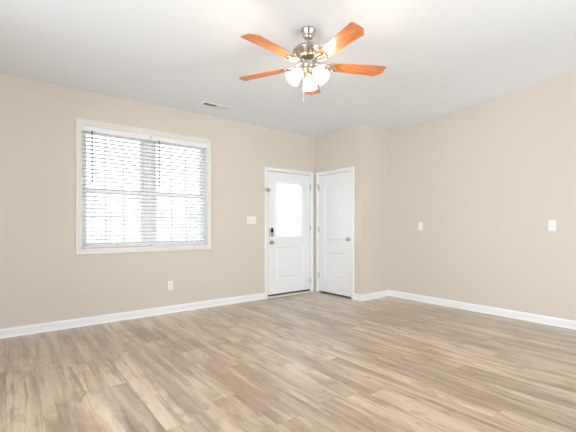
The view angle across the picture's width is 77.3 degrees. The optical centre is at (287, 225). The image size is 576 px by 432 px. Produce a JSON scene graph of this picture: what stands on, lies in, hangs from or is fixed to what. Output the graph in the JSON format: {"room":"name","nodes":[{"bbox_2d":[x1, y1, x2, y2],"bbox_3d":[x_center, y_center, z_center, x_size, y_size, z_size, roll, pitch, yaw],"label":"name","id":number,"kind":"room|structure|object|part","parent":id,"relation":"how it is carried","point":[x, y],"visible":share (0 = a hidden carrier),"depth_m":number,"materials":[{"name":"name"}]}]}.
{"room":"empty living room","nodes":[
{"label":"empty living room","id":0,"kind":"room"},
{"bbox_2d":[0,73,314,328],"bbox_3d":[-1.882,-0.210,4.660,7.560,2.740,0.140,0,0,-38],"label":"wall","id":1,"kind":"structure","parent":0,"point":[43,279],"depth_m":4.27,"materials":[{"name":"beige paint"}]},
{"bbox_2d":[0,293,265,338],"bbox_3d":[-2.530,1.111,4.049,5.506,0.097,0.024,0,0,-38],"label":"baseboard","id":2,"kind":"structure","parent":1,"relation":"attached to","point":[92,320],"depth_m":4.40,"materials":[{"name":"white wood"}]},
{"bbox_2d":[76,118,211,254],"bbox_3d":[-1.810,-0.454,4.706,1.696,1.579,0.158,0,0,-38],"label":"window","id":3,"kind":"structure","parent":1,"relation":"in","point":[207,234],"depth_m":4.69,"materials":[{"name":"white plastic"}]},
{"bbox_3d":[-2.174,-0.779,4.504,0.694,0.748,0.024,0,0,-38],"label":"sash","id":4,"kind":"part","parent":3,"relation":"part of","materials":[{"name":"white plastic"}]},
{"bbox_3d":[-2.158,-0.102,4.484,0.694,0.687,0.024,0,0,-38],"label":"sash","id":5,"kind":"part","parent":3,"relation":"part of","materials":[{"name":"white glass"}]},
{"bbox_2d":[82,125,150,247],"bbox_3d":[-2.098,-0.458,4.439,0.775,1.432,0.078,0,0,-38],"label":"window blind","id":6,"kind":"object","parent":3,"relation":"attached to","point":[84,127],"visible":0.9,"depth_m":4.42,"materials":[{"name":"white plastic"}]},
{"bbox_3d":[-2.105,0.249,4.448,0.767,0.018,0.052,0,0,-38],"label":"rail","id":7,"kind":"part","parent":6,"relation":"part of","materials":[{"name":"white plastic"}]},
{"bbox_3d":[-1.814,0.271,4.711,1.560,0.014,0.144,0,0,-38],"label":"sill","id":8,"kind":"part","parent":3,"relation":"part of","materials":[{"name":"white wood"}]},
{"bbox_3d":[-1.527,-0.779,5.011,0.694,0.748,0.024,0,0,-38],"label":"sash","id":9,"kind":"part","parent":3,"relation":"part of","materials":[{"name":"white plastic"}]},
{"bbox_2d":[150,135,206,245],"bbox_3d":[-1.482,-0.458,4.922,0.775,1.432,0.078,0,0,-38],"label":"window blind","id":10,"kind":"object","parent":3,"relation":"attached to","point":[153,138],"visible":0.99,"depth_m":4.91,"materials":[{"name":"white plastic"}]},
{"bbox_3d":[-1.488,0.249,4.930,0.767,0.018,0.052,0,0,-38],"label":"rail","id":11,"kind":"part","parent":10,"relation":"part of","materials":[{"name":"white plastic"}]},
{"bbox_3d":[-1.488,-0.443,4.930,0.002,1.367,0.057,0,0,-38],"label":"ladder cord","id":12,"kind":"part","parent":10,"relation":"part of","materials":[{"name":"white fabric"}]},
{"bbox_3d":[-1.511,-0.102,4.990,0.694,0.687,0.024,0,0,-38],"label":"sash","id":13,"kind":"part","parent":3,"relation":"part of","materials":[{"name":"white glass"}]},
{"bbox_2d":[168,281,172,289],"bbox_3d":[-1.569,0.795,4.811,0.072,0.118,0.009,0,0,-38],"label":"outlet","id":14,"kind":"object","parent":1,"relation":"attached to","point":[170,283],"visible":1,"depth_m":4.81,"materials":[{"name":"white plastic"}]},
{"bbox_2d":[247,216,255,223],"bbox_3d":[-0.562,-0.092,5.593,0.164,0.118,0.018,0,0,-38],"label":"light switch","id":15,"kind":"object","parent":1,"relation":"attached to","point":[250,219],"visible":1,"depth_m":5.59,"materials":[{"name":"white plastic"}]},
{"bbox_2d":[268,171,310,295],"bbox_3d":[0.041,0.125,6.080,0.927,2.026,0.109,0,0,-38],"label":"door","id":16,"kind":"structure","parent":1,"relation":"in","point":[288,256],"depth_m":6.08,"materials":[{"name":"white paint"}]},
{"bbox_3d":[0.013,-0.272,6.090,0.602,0.956,0.056,0,0,-38],"label":"glass frame","id":17,"kind":"part","parent":16,"relation":"part of","materials":[{"name":"white glass"}]},
{"bbox_2d":[265,167,313,298],"bbox_3d":[-0.002,0.106,6.121,1.035,2.108,0.157,0,0,-38],"label":"door frame","id":18,"kind":"structure","parent":1,"relation":"attached to","point":[311,174],"depth_m":6.16,"materials":[{"name":"white wood"}]},
{"bbox_2d":[0,291,575,431],"bbox_3d":[0.321,1.220,1.845,7.560,0.120,7.290,0,0,-38],"label":"floor","id":19,"kind":"structure","parent":0,"point":[314,361],"depth_m":2.87,"materials":[{"name":"brown wood"}]},
{"bbox_2d":[268,290,311,297],"bbox_3d":[0.004,1.149,6.114,0.917,0.021,0.165,0,0,-38],"label":"threshold","id":20,"kind":"object","parent":19,"relation":"on","point":[309,290],"visible":0.59,"depth_m":6.04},
{"bbox_2d":[0,0,575,136],"bbox_3d":[0.321,-1.830,1.845,7.560,0.500,7.290,0,0,-38],"label":"ceiling","id":21,"kind":"structure","parent":0,"point":[440,58],"depth_m":3.28,"materials":[{"name":"paint"}]},
{"bbox_2d":[201,101,230,109],"bbox_3d":[-0.948,-1.575,4.724,0.380,0.009,0.132,0,0,-38],"label":"ceiling vent","id":22,"kind":"object","parent":21,"relation":"in","point":[204,102],"visible":1,"depth_m":4.71,"materials":[{"name":"white metal"}]},
{"bbox_2d":[239,22,385,100],"bbox_3d":[0.189,-1.289,2.923,1.235,0.582,1.235,0,0,0],"label":"ceiling fan","id":23,"kind":"object","parent":21,"relation":"hanging from","point":[308,52],"visible":1,"depth_m":2.84,"materials":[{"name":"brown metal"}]},
{"bbox_3d":[-0.207,-1.294,3.076,0.469,0.006,0.146,0,10,25],"label":"blade","id":24,"kind":"part","parent":23,"relation":"part of","materials":[{"name":"brown wood"}]},
{"bbox_3d":[-0.119,-1.294,2.603,0.146,0.006,0.469,14,9,43],"label":"blade","id":25,"kind":"part","parent":23,"relation":"part of","materials":[{"name":"brown wood"}]},
{"bbox_3d":[0.067,-1.200,2.861,0.128,0.106,0.128,22,-22,49],"label":"lamp shade","id":26,"kind":"part","parent":23,"relation":"part of","materials":[{"name":"white glass"}]},
{"bbox_3d":[0.123,-1.128,2.870,0.011,0.262,0.010,0,0,0],"label":"pull chain","id":27,"kind":"part","parent":23,"relation":"part of","materials":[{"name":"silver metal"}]},
{"bbox_3d":[0.181,-1.200,3.002,0.128,0.106,0.128,7,44,17],"label":"lamp shade","id":28,"kind":"part","parent":23,"relation":"part of","materials":[{"name":"white glass"}]},
{"bbox_3d":[0.216,-1.294,3.306,0.146,0.006,0.469,-10,-1,7],"label":"blade","id":29,"kind":"part","parent":23,"relation":"part of","materials":[{"name":"brown wood"}]},
{"bbox_3d":[0.245,-1.200,2.836,0.128,0.106,0.128,-26,-26,-20],"label":"lamp shade","id":30,"kind":"part","parent":23,"relation":"part of","materials":[{"name":"white glass"}]},
{"bbox_3d":[0.358,-1.294,2.540,0.146,0.006,0.469,11,-5,-28],"label":"blade","id":31,"kind":"part","parent":23,"relation":"part of","materials":[{"name":"brown wood"}]},
{"bbox_3d":[0.566,-1.294,2.975,0.469,0.006,0.146,0,-10,-11],"label":"blade","id":32,"kind":"part","parent":23,"relation":"part of","materials":[{"name":"brown wood"}]},
{"bbox_2d":[315,124,365,294],"bbox_3d":[0.857,-0.210,6.037,0.110,2.740,1.068,0,0,-38],"label":"wall","id":33,"kind":"structure","parent":0,"point":[344,148],"depth_m":5.68,"materials":[{"name":"beige paint"}]},
{"bbox_2d":[318,171,350,296],"bbox_3d":[0.754,0.127,6.065,0.099,2.018,0.813,0,0,-38],"label":"door","id":34,"kind":"structure","parent":33,"relation":"in","point":[334,229],"depth_m":6.04,"materials":[{"name":"white paint"}]},
{"bbox_2d":[316,166,353,298],"bbox_3d":[0.814,0.109,6.077,0.127,2.102,0.883,0,0,-38],"label":"door frame","id":35,"kind":"structure","parent":33,"relation":"attached to","point":[351,169],"depth_m":5.88,"materials":[{"name":"white wood"}]},
{"bbox_2d":[354,293,361,300],"bbox_3d":[1.094,1.111,5.625,0.024,0.097,0.174,0,0,-38],"label":"baseboard","id":36,"kind":"structure","parent":33,"relation":"attached to","point":[358,297],"depth_m":5.62,"materials":[{"name":"white wood"}]},
{"bbox_2d":[366,125,388,293],"bbox_3d":[1.423,-0.210,5.872,0.580,2.740,0.110,0,0,-38],"label":"wall","id":37,"kind":"structure","parent":0,"point":[377,140],"depth_m":5.82,"materials":[{"name":"beige paint"}]},
{"bbox_2d":[362,290,388,300],"bbox_3d":[1.412,1.111,5.778,0.714,0.097,0.024,0,0,-38],"label":"baseboard","id":38,"kind":"structure","parent":37,"relation":"attached to","point":[374,295],"depth_m":5.76,"materials":[{"name":"white wood"}]},
{"bbox_2d":[389,68,575,320],"bbox_3d":[3.286,-0.410,4.076,0.140,3.140,7.150,0,0,-38],"label":"wall","id":39,"kind":"structure","parent":0,"point":[485,181],"depth_m":4.72,"materials":[{"name":"beige paint"}]},
{"bbox_2d":[418,222,422,229],"bbox_3d":[2.037,0.000,5.544,0.018,0.120,0.074,0,0,-38],"label":"light switch","id":40,"kind":"object","parent":39,"relation":"attached to","point":[420,224],"visible":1,"depth_m":5.54,"materials":[{"name":"white plastic"}]},
{"bbox_2d":[389,290,575,329],"bbox_3d":[3.507,1.111,3.660,0.024,0.097,5.942,0,0,-38],"label":"baseboard","id":41,"kind":"structure","parent":39,"relation":"attached to","point":[559,322],"depth_m":4.72,"materials":[{"name":"white wood"}]},
{"bbox_2d":[548,220,555,230],"bbox_3d":[3.084,-0.006,4.206,0.018,0.128,0.076,0,0,-38],"label":"light switch","id":42,"kind":"object","parent":39,"relation":"attached to","point":[551,223],"visible":1,"depth_m":4.21,"materials":[{"name":"white plastic"}]},
{"label":"outside","id":43,"kind":"structure","parent":0,"visible":0},
{"bbox_2d":[87,233,298,242],"bbox_3d":[-14.096,1.535,30.181,75.000,0.150,55.090,0,0,-38],"label":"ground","id":44,"kind":"structure","parent":43,"point":[278,234],"depth_m":42.05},
{"bbox_2d":[87,193,131,242],"bbox_3d":[-8.619,-0.127,15.306,3.226,3.193,2.890,0,0,28],"label":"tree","id":45,"kind":"object","parent":44,"relation":"on","point":[92,194],"visible":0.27,"depth_m":15.54,"materials":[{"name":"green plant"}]},
{"bbox_2d":[87,202,132,242],"bbox_3d":[-9.586,0.018,19.010,2.757,2.904,2.868,0,0,32],"label":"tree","id":46,"kind":"object","parent":44,"relation":"on","point":[103,206],"visible":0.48,"depth_m":18.93,"materials":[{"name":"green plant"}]},
{"bbox_2d":[120,195,169,240],"bbox_3d":[-7.191,-0.157,18.220,2.298,3.252,4.095,0,0,-23],"label":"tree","id":47,"kind":"object","parent":44,"relation":"on","point":[132,196],"visible":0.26,"depth_m":17.98,"materials":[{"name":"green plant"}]},
{"bbox_2d":[157,202,192,240],"bbox_3d":[-7.335,-0.012,22.109,2.807,2.963,3.012,0,0,-38],"label":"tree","id":48,"kind":"object","parent":44,"relation":"on","point":[159,208],"visible":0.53,"depth_m":21.75,"materials":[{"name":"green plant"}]},
{"bbox_2d":[177,198,199,240],"bbox_3d":[-5.255,-0.149,20.767,2.939,3.237,3.499,0,0,-38],"label":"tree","id":49,"kind":"object","parent":44,"relation":"on","point":[193,209],"visible":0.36,"depth_m":20.37,"materials":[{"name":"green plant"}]}
]}

